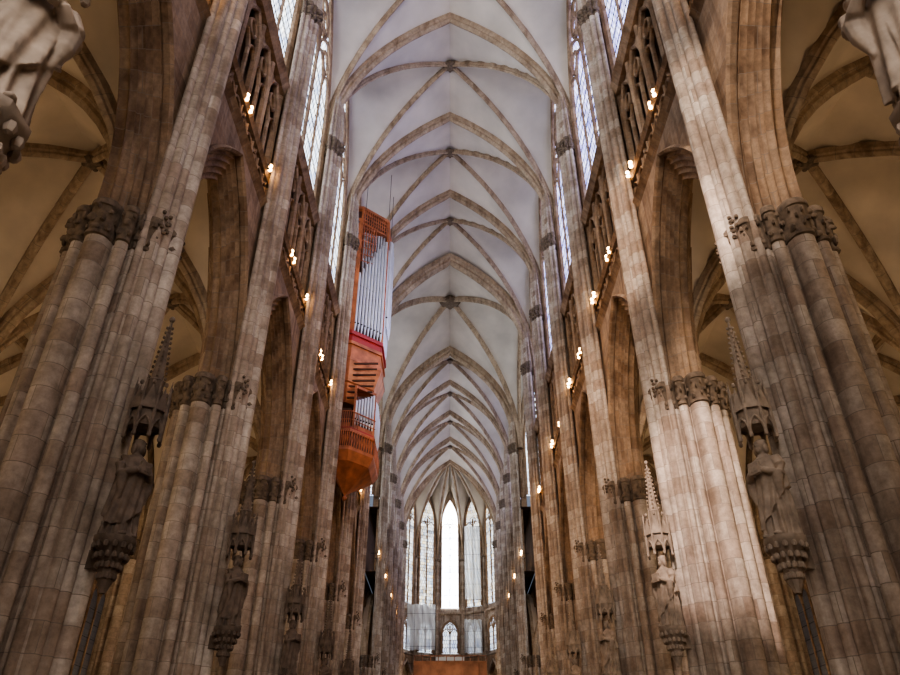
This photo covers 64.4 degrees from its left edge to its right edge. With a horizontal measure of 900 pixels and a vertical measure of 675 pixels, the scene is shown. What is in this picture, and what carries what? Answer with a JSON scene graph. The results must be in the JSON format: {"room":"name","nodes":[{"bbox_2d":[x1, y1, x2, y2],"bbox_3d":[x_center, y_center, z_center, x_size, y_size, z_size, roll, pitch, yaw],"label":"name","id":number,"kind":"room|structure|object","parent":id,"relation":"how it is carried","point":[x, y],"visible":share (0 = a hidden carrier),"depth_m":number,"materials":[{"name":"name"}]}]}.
{"room":"church","nodes":[
{"label":"church","id":0,"kind":"room"},
{"bbox_2d":[97,0,387,654],"bbox_3d":[-6.885,1.441,48.498,1.330,31.300,106.120,0,-33,0],"label":"wall","id":1,"kind":"structure","parent":0,"point":[159,40],"depth_m":22.27,"materials":[{"name":"stone"}]},
{"bbox_2d":[245,93,252,112],"bbox_3d":[-6.705,-7.450,22.676,0.790,0.320,0.670,0,-33,0],"label":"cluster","id":2,"kind":"object","parent":1,"relation":"attached to","point":[248,94],"visible":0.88,"depth_m":22.55,"materials":[{"name":"glass"}]},
{"bbox_2d":[267,164,272,174],"bbox_3d":[-6.605,-5.812,25.178,0.790,0.320,0.670,0,-33,0],"label":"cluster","id":3,"kind":"object","parent":1,"relation":"attached to","point":[270,166],"visible":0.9,"depth_m":24.97,"materials":[{"name":"metal"}]},
{"bbox_2d":[271,0,301,73],"bbox_3d":[-6.750,-18.242,30.061,0.400,15.050,6.674,0,-33,0],"label":"window","id":4,"kind":"structure","parent":1,"relation":"in","point":[286,12],"depth_m":29.55,"materials":[{"name":"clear glass"}]},
{"bbox_2d":[288,0,333,204],"bbox_3d":[-6.750,-14.270,36.132,0.400,15.050,7.300,0,-33,0],"label":"window","id":5,"kind":"structure","parent":1,"relation":"in","point":[316,114],"depth_m":36.79,"materials":[{"name":"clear glass"}]},
{"bbox_2d":[317,100,348,295],"bbox_3d":[-6.750,-10.119,42.474,0.400,15.050,7.300,0,-33,0],"label":"window","id":6,"kind":"structure","parent":1,"relation":"in","point":[336,247],"depth_m":43.94,"materials":[{"name":"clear glass"}]},
{"bbox_2d":[337,197,360,298],"bbox_3d":[-6.750,-5.969,48.817,0.400,15.050,7.300,0,-33,0],"label":"window","id":7,"kind":"structure","parent":1,"relation":"in","point":[360,197],"depth_m":43.52,"materials":[{"name":"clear glass"}]},
{"bbox_2d":[336,175,393,500],"bbox_3d":[-5.239,-0.960,45.752,2.725,24.290,5.596,0,-33,0],"label":"pipe organ","id":8,"kind":"object","parent":1,"relation":"attached to","point":[370,322],"visible":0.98,"depth_m":42.41,"materials":[{"name":"brown wood"}]},
{"bbox_2d":[376,450,381,498],"bbox_3d":[-6.750,10.633,74.188,0.400,15.050,7.300,0,-33,0],"label":"window","id":9,"kind":"structure","parent":1,"relation":"in","point":[380,454],"depth_m":68.11,"materials":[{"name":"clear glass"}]},
{"bbox_2d":[0,0,899,654],"bbox_3d":[0.000,11.439,41.925,44.661,6.431,106.509,0,-33,0],"label":"aisle","id":10,"kind":"structure","parent":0,"point":[844,149],"depth_m":22.10,"materials":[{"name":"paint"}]},
{"bbox_2d":[330,0,569,536],"bbox_3d":[0.000,-4.685,57.217,59.280,12.500,114.003,0,-33,0],"label":"ceiling","id":11,"kind":"structure","parent":0,"point":[373,107],"depth_m":53.55,"materials":[{"name":"paint"}]},
{"bbox_2d":[299,0,600,557],"bbox_3d":[0.000,-4.754,57.182,59.673,12.622,114.408,0,-33,0],"label":"ribs","id":12,"kind":"object","parent":11,"relation":"attached to","point":[511,307],"visible":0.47,"depth_m":58.66,"materials":[{"name":"stone"}]},
{"bbox_2d":[403,489,496,674],"bbox_3d":[0.000,37.200,92.825,14.026,42.600,9.143,0,-33,0],"label":"wall","id":13,"kind":"structure","parent":0,"point":[457,615],"depth_m":96.76,"materials":[{"name":"stone"}]},
{"bbox_2d":[403,615,411,650],"bbox_3d":[-5.667,38.298,93.098,0.400,4.260,2.520,-18,-37,25],"label":"window","id":14,"kind":"structure","parent":13,"relation":"in","point":[405,618],"depth_m":93.03,"materials":[{"name":"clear glass"}]},
{"bbox_2d":[405,505,415,603],"bbox_3d":[-5.667,28.718,99.367,0.400,15.560,2.720,-18,-37,25],"label":"window","id":15,"kind":"structure","parent":13,"relation":"in","point":[411,525],"depth_m":98.69,"materials":[{"name":"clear glass"}]},
{"bbox_2d":[416,649,433,653],"bbox_3d":[-3.272,39.610,95.102,2.520,4.260,0.400,18,-37,-25],"label":"window","id":16,"kind":"structure","parent":13,"relation":"in","point":[422,650],"depth_m":94.06,"materials":[{"name":"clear glass"}]},
{"bbox_2d":[417,499,435,604],"bbox_3d":[-3.272,30.029,101.371,2.720,15.560,0.400,18,-37,-25],"label":"window","id":17,"kind":"structure","parent":13,"relation":"in","point":[426,538],"depth_m":100.71,"materials":[{"name":"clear glass"}]},
{"bbox_2d":[405,519,486,674],"bbox_3d":[-0.509,34.138,95.085,10.217,21.000,2.213,0,-33,0],"label":"scaffolding","id":18,"kind":"object","parent":13,"relation":"attached to","point":[421,619],"visible":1,"depth_m":92.85,"materials":[{"name":"fabric"}]},
{"bbox_2d":[440,500,459,607],"bbox_3d":[0.000,30.534,102.088,2.600,15.500,0.400,0,-33,0],"label":"window","id":19,"kind":"structure","parent":13,"relation":"in","point":[449,521],"depth_m":101.65,"materials":[{"name":"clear glass"}]},
{"bbox_2d":[440,620,459,653],"bbox_3d":[0.000,40.090,95.835,2.520,4.260,0.400,0,-33,0],"label":"window","id":20,"kind":"structure","parent":13,"relation":"in","point":[449,630],"depth_m":95.68,"materials":[{"name":"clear glass"}]},
{"bbox_2d":[464,499,482,607],"bbox_3d":[3.272,30.029,101.371,2.720,15.560,0.400,-18,-37,25],"label":"window","id":21,"kind":"structure","parent":13,"relation":"in","point":[470,518],"depth_m":103.23,"materials":[{"name":"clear glass"}]},
{"bbox_2d":[484,505,494,603],"bbox_3d":[5.667,28.718,99.367,0.400,15.560,2.720,18,-37,-25],"label":"window","id":22,"kind":"structure","parent":13,"relation":"in","point":[488,525],"depth_m":98.69,"materials":[{"name":"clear glass"}]},
{"bbox_2d":[488,614,496,650],"bbox_3d":[5.667,38.298,93.098,0.400,4.260,2.520,18,-37,-25],"label":"window","id":23,"kind":"structure","parent":13,"relation":"in","point":[492,621],"depth_m":93.23,"materials":[{"name":"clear glass"}]},
{"bbox_2d":[403,666,496,674],"bbox_3d":[0.000,48.619,88.360,33.483,18.600,14.084,0,-33,0],"label":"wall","id":24,"kind":"structure","parent":0,"point":[495,669],"depth_m":97.66,"materials":[{"name":"stone"}]},
{"bbox_2d":[512,0,802,654],"bbox_3d":[6.885,1.441,48.498,1.330,31.300,106.120,0,-33,0],"label":"wall","id":25,"kind":"structure","parent":0,"point":[740,40],"depth_m":22.64,"materials":[{"name":"stone"}]},
{"bbox_2d":[518,450,523,498],"bbox_3d":[6.750,10.633,74.188,0.400,15.050,7.300,0,-33,0],"label":"window","id":26,"kind":"structure","parent":25,"relation":"in","point":[519,454],"depth_m":68.27,"materials":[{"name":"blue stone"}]},
{"bbox_2d":[529,272,547,415],"bbox_3d":[6.750,-1.818,55.160,0.400,15.050,7.300,0,-33,0],"label":"window","id":27,"kind":"structure","parent":25,"relation":"in","point":[534,376],"depth_m":55.86,"materials":[{"name":"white glass"}]},
{"bbox_2d":[539,197,562,361],"bbox_3d":[6.750,-5.969,48.817,0.400,15.050,7.300,0,-33,0],"label":"window","id":28,"kind":"structure","parent":25,"relation":"in","point":[542,267],"depth_m":50.38,"materials":[{"name":"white glass"}]},
{"bbox_2d":[551,100,582,295],"bbox_3d":[6.750,-10.119,42.474,0.400,15.050,7.300,0,-33,0],"label":"window","id":29,"kind":"structure","parent":25,"relation":"in","point":[563,247],"depth_m":43.94,"materials":[{"name":"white glass"}]},
{"bbox_2d":[566,0,611,204],"bbox_3d":[6.750,-14.270,36.132,0.400,15.050,7.300,0,-33,0],"label":"window","id":30,"kind":"structure","parent":25,"relation":"in","point":[583,114],"depth_m":36.79,"materials":[{"name":"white glass"}]},
{"bbox_2d":[590,292,595,303],"bbox_3d":[6.605,-1.722,31.428,0.790,0.320,0.670,0,-33,0],"label":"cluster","id":31,"kind":"object","parent":25,"relation":"attached to","point":[593,293],"visible":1,"depth_m":31.27,"materials":[{"name":"glass"}]},
{"bbox_2d":[598,0,628,73],"bbox_3d":[6.750,-18.242,30.061,0.400,15.050,6.674,0,-33,0],"label":"window","id":32,"kind":"structure","parent":25,"relation":"in","point":[612,12],"depth_m":29.55,"materials":[{"name":"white glass"}]},
{"bbox_2d":[625,161,632,176],"bbox_3d":[6.605,-5.873,25.085,0.790,0.320,0.670,0,-33,0],"label":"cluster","id":33,"kind":"object","parent":25,"relation":"attached to","point":[629,162],"visible":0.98,"depth_m":24.94,"materials":[{"name":"glass"}]},
{"bbox_2d":[648,89,655,109],"bbox_3d":[6.705,-7.510,22.584,0.790,0.320,0.670,0,-33,0],"label":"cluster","id":34,"kind":"object","parent":25,"relation":"attached to","point":[652,90],"visible":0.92,"depth_m":22.42,"materials":[{"name":"metal"}]},
{"bbox_3d":[18.750,14.051,58.363,22.100,43.600,15.160,0,-33,0],"label":"wall","id":35,"kind":"structure","parent":0,"visible":0},
{"bbox_2d":[523,391,540,495],"bbox_3d":[10.690,8.465,70.874,7.300,15.050,0.400,0,-33,0],"label":"window","id":36,"kind":"structure","parent":35,"relation":"in","point":[525,458],"depth_m":68.51,"materials":[{"name":"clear glass"}]},
{"label":"floor","id":37,"kind":"structure","parent":0,"visible":0},
{"bbox_2d":[86,539,140,674],"bbox_3d":[-14.580,14.871,30.651,2.536,11.880,2.536,-29,-43,36],"label":"column","id":38,"kind":"structure","parent":37,"relation":"on","point":[107,634],"depth_m":31.22,"materials":[{"name":"stone"}]},
{"bbox_2d":[0,0,248,674],"bbox_3d":[-7.000,-7.149,18.661,2.536,35.600,2.536,-29,-43,36],"label":"column","id":39,"kind":"structure","parent":37,"relation":"on","point":[96,330],"depth_m":12.64,"materials":[{"name":"stone"}]},
{"bbox_2d":[84,317,174,593],"bbox_3d":[-5.518,1.865,12.638,0.750,5.220,1.098,27,-42,-35],"label":"saint statue","id":40,"kind":"object","parent":39,"relation":"attached to","point":[114,541],"visible":1,"depth_m":11.92,"materials":[{"name":"stone"}]},
{"bbox_2d":[109,0,323,674],"bbox_3d":[-7.000,-3.354,24.459,2.536,35.600,2.536,-29,-43,36],"label":"column","id":41,"kind":"structure","parent":37,"relation":"on","point":[170,616],"depth_m":18.97,"materials":[{"name":"stone"}]},
{"bbox_2d":[208,460,257,666],"bbox_3d":[-5.518,5.659,18.437,0.750,5.220,1.098,27,-42,-35],"label":"saint statue","id":42,"kind":"object","parent":41,"relation":"attached to","point":[241,537],"visible":1,"depth_m":17.75,"materials":[{"name":"stone"}]},
{"bbox_2d":[210,94,344,674],"bbox_3d":[-7.000,0.796,30.802,2.536,35.600,2.536,-29,-43,36],"label":"column","id":43,"kind":"structure","parent":37,"relation":"on","point":[276,502],"depth_m":26.45,"materials":[{"name":"stone"}]},
{"bbox_2d":[278,544,305,674],"bbox_3d":[-5.518,9.810,24.779,0.750,5.220,1.098,27,-42,-35],"label":"saint statue","id":44,"kind":"object","parent":43,"relation":"attached to","point":[294,605],"visible":1,"depth_m":24.51,"materials":[{"name":"stone"}]},
{"bbox_2d":[280,193,359,674],"bbox_3d":[-7.000,4.947,37.145,2.536,35.600,2.536,-29,-43,36],"label":"column","id":45,"kind":"structure","parent":37,"relation":"on","point":[315,556],"depth_m":35.11,"materials":[{"name":"stone"}]},
{"bbox_2d":[317,595,334,674],"bbox_3d":[-5.518,13.960,31.122,0.750,5.220,1.098,27,-42,-35],"label":"saint statue","id":46,"kind":"object","parent":45,"relation":"attached to","point":[326,643],"visible":1,"depth_m":31.13,"materials":[{"name":"stone"}]},
{"bbox_2d":[318,426,355,674],"bbox_3d":[-7.000,9.097,43.487,2.536,35.600,2.536,-29,-43,36],"label":"column","id":47,"kind":"structure","parent":37,"relation":"on","point":[338,591],"depth_m":39.54,"materials":[{"name":"stone"}]},
{"bbox_2d":[340,630,353,674],"bbox_3d":[-5.518,18.111,37.465,0.750,5.220,1.098,27,-42,-35],"label":"saint statue","id":48,"kind":"object","parent":47,"relation":"attached to","point":[348,669],"visible":1,"depth_m":37.70,"materials":[{"name":"stone"}]},
{"bbox_2d":[343,486,370,674],"bbox_3d":[-7.000,13.248,49.830,2.536,35.600,2.536,-29,-43,36],"label":"column","id":49,"kind":"structure","parent":37,"relation":"on","point":[354,620],"depth_m":47.30,"materials":[{"name":"stone"}]},
{"bbox_2d":[361,654,365,674],"bbox_3d":[-5.518,22.261,43.807,0.750,5.220,1.098,27,-42,-35],"label":"saint statue","id":50,"kind":"object","parent":49,"relation":"attached to","point":[363,672],"visible":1,"depth_m":44.64,"materials":[{"name":"stone"}]},
{"bbox_2d":[359,415,392,674],"bbox_3d":[-7.000,21.549,62.516,2.536,35.600,2.536,-29,-43,36],"label":"column","id":51,"kind":"structure","parent":37,"relation":"on","point":[373,661],"depth_m":63.05,"materials":[{"name":"stone"}]},
{"bbox_2d":[380,442,396,674],"bbox_3d":[-7.000,25.699,68.858,2.536,35.600,2.536,-29,-43,36],"label":"column","id":52,"kind":"structure","parent":37,"relation":"on","point":[393,476],"depth_m":70.39,"materials":[{"name":"stone"}]},
{"bbox_2d":[388,470,401,674],"bbox_3d":[-6.994,29.850,75.201,2.858,35.600,2.847,0,-33,0],"label":"column","id":53,"kind":"structure","parent":37,"relation":"on","point":[398,503],"depth_m":77.22,"materials":[{"name":"stone"}]},
{"bbox_2d":[394,495,404,674],"bbox_3d":[-6.994,34.000,81.543,2.858,35.600,2.847,0,-33,0],"label":"column","id":54,"kind":"structure","parent":37,"relation":"on","point":[402,523],"depth_m":83.95,"materials":[{"name":"stone"}]},
{"bbox_2d":[398,518,407,674],"bbox_3d":[-6.994,38.151,87.886,2.858,35.600,2.847,0,-33,0],"label":"column","id":55,"kind":"structure","parent":37,"relation":"on","point":[405,541],"depth_m":90.61,"materials":[{"name":"stone"}]},
{"bbox_2d":[492,518,501,674],"bbox_3d":[6.994,38.151,87.886,2.858,35.600,2.847,0,-33,0],"label":"column","id":56,"kind":"structure","parent":37,"relation":"on","point":[494,541],"depth_m":90.59,"materials":[{"name":"stone"}]},
{"bbox_2d":[495,495,505,674],"bbox_3d":[6.994,34.000,81.543,2.858,35.600,2.847,0,-33,0],"label":"column","id":57,"kind":"structure","parent":37,"relation":"on","point":[497,523],"depth_m":83.95,"materials":[{"name":"stone"}]},
{"bbox_2d":[498,470,511,674],"bbox_3d":[6.994,29.850,75.201,2.858,35.600,2.847,0,-33,0],"label":"column","id":58,"kind":"structure","parent":37,"relation":"on","point":[501,503],"depth_m":77.22,"materials":[{"name":"stone"}]},
{"bbox_2d":[503,442,519,674],"bbox_3d":[7.000,25.699,68.858,2.536,35.600,2.536,-29,-43,36],"label":"column","id":59,"kind":"structure","parent":37,"relation":"on","point":[506,476],"depth_m":70.38,"materials":[{"name":"stone"}]},
{"bbox_2d":[507,415,540,674],"bbox_3d":[7.000,21.549,62.516,2.536,35.600,2.536,-29,-43,36],"label":"column","id":60,"kind":"structure","parent":37,"relation":"on","point":[526,661],"depth_m":63.05,"materials":[{"name":"stone"}]},
{"bbox_2d":[520,331,556,674],"bbox_3d":[7.000,13.248,49.830,2.536,35.600,2.536,-29,-43,36],"label":"column","id":61,"kind":"structure","parent":37,"relation":"on","point":[545,620],"depth_m":50.05,"materials":[{"name":"stone"}]},
{"bbox_2d":[534,654,538,674],"bbox_3d":[5.588,22.182,43.687,1.098,5.220,0.750,3,-33,-4],"label":"saint statue","id":62,"kind":"object","parent":61,"relation":"attached to","point":[536,672],"visible":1,"depth_m":44.64,"materials":[{"name":"stone"}]},
{"bbox_2d":[529,267,581,674],"bbox_3d":[7.000,9.097,43.487,2.536,35.600,2.536,-29,-43,36],"label":"column","id":63,"kind":"structure","parent":37,"relation":"on","point":[561,591],"depth_m":42.83,"materials":[{"name":"stone"}]},
{"bbox_2d":[546,630,559,674],"bbox_3d":[5.588,18.032,37.344,1.098,5.220,0.750,3,-33,-4],"label":"saint statue","id":64,"kind":"object","parent":63,"relation":"attached to","point":[551,669],"visible":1,"depth_m":37.70,"materials":[{"name":"stone"}]},
{"bbox_2d":[540,193,617,674],"bbox_3d":[7.000,4.947,37.145,2.536,35.600,2.536,-29,-43,36],"label":"column","id":65,"kind":"structure","parent":37,"relation":"on","point":[584,556],"depth_m":35.05,"materials":[{"name":"stone"}]},
{"bbox_2d":[565,595,582,674],"bbox_3d":[5.588,13.881,31.002,1.098,5.220,0.750,3,-33,-4],"label":"saint statue","id":66,"kind":"object","parent":65,"relation":"attached to","point":[573,643],"visible":1,"depth_m":31.12,"materials":[{"name":"stone"}]},
{"bbox_2d":[555,94,689,674],"bbox_3d":[7.000,0.796,30.802,2.536,35.600,2.536,-29,-43,36],"label":"column","id":67,"kind":"structure","parent":37,"relation":"on","point":[641,650],"depth_m":26.44,"materials":[{"name":"stone"}]},
{"bbox_2d":[594,544,621,674],"bbox_3d":[5.588,9.731,24.659,1.098,5.220,0.750,3,-33,-4],"label":"saint statue","id":68,"kind":"object","parent":67,"relation":"attached to","point":[605,605],"visible":1,"depth_m":24.50,"materials":[{"name":"stone"}]},
{"bbox_2d":[576,0,790,674],"bbox_3d":[7.000,-3.354,24.459,2.536,35.600,2.536,29,-43,-36],"label":"column","id":69,"kind":"structure","parent":37,"relation":"on","point":[730,618],"depth_m":18.97,"materials":[{"name":"stone"}]},
{"bbox_2d":[642,460,691,666],"bbox_3d":[5.588,5.580,18.316,1.098,5.220,0.750,3,-33,-4],"label":"saint statue","id":70,"kind":"object","parent":69,"relation":"attached to","point":[658,537],"visible":1,"depth_m":17.75,"materials":[{"name":"stone"}]},
{"bbox_2d":[651,0,899,674],"bbox_3d":[7.000,-7.149,18.661,2.536,35.600,2.536,-29,-43,36],"label":"column","id":71,"kind":"structure","parent":37,"relation":"on","point":[803,330],"depth_m":12.64,"materials":[{"name":"stone"}]},
{"bbox_2d":[725,317,815,593],"bbox_3d":[5.588,1.786,12.517,1.098,5.220,0.750,3,-33,-4],"label":"saint statue","id":72,"kind":"object","parent":71,"relation":"attached to","point":[768,484],"visible":1,"depth_m":11.91,"materials":[{"name":"stone"}]},
{"bbox_2d":[759,539,813,674],"bbox_3d":[14.580,14.871,30.651,2.536,11.880,2.536,-29,-43,36],"label":"column","id":73,"kind":"structure","parent":37,"relation":"on","point":[792,634],"depth_m":31.22,"materials":[{"name":"stone"}]},
{"bbox_3d":[5.300,-10.204,9.426,3.811,30.600,3.811,0,-33,0],"label":"pier","id":74,"kind":"object","parent":37,"relation":"on","visible":0},
{"bbox_2d":[838,0,899,146],"bbox_3d":[3.788,-3.260,6.407,1.191,5.742,0.774,27,-42,-35],"label":"saint statue","id":75,"kind":"object","parent":74,"relation":"attached to","point":[872,27],"visible":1,"depth_m":5.63,"materials":[{"name":"stone"}]},
{"bbox_3d":[-5.300,-10.204,9.426,3.811,30.600,3.811,0,-33,0],"label":"pier","id":76,"kind":"object","parent":37,"relation":"on","visible":0},
{"bbox_2d":[0,0,90,174],"bbox_3d":[-3.497,-3.115,6.355,0.824,5.742,1.208,15,-36,-22],"label":"saint statue","id":77,"kind":"object","parent":76,"relation":"attached to","point":[37,37],"visible":1,"depth_m":5.40,"materials":[{"name":"stone"}]},
{"bbox_3d":[-18.750,14.051,58.363,22.100,43.600,15.160,0,-33,0],"label":"wall","id":78,"kind":"structure","parent":0,"visible":0},
{"bbox_2d":[370,481,375,495],"bbox_3d":[-10.690,8.465,70.874,7.300,15.050,0.400,0,-33,0],"label":"window","id":79,"kind":"structure","parent":78,"relation":"in","point":[372,490],"depth_m":66.96,"materials":[{"name":"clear glass"}]},
{"label":"wall","id":80,"kind":"structure","parent":0,"visible":0},
{"bbox_2d":[792,572,830,674],"bbox_3d":[21.950,16.469,43.193,0.400,10.740,4.880,0,-33,0],"label":"column","id":81,"kind":"structure","parent":80,"relation":"in","point":[817,655],"depth_m":43.51,"materials":[{"name":"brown stone"}]},
{"label":"wall","id":82,"kind":"structure","parent":0,"visible":0},
{"bbox_2d":[69,572,107,674],"bbox_3d":[-21.950,16.469,43.193,0.400,10.740,4.880,0,-33,0],"label":"column","id":83,"kind":"structure","parent":82,"relation":"in","point":[82,655],"depth_m":43.51,"materials":[{"name":"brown stone"}]}
]}

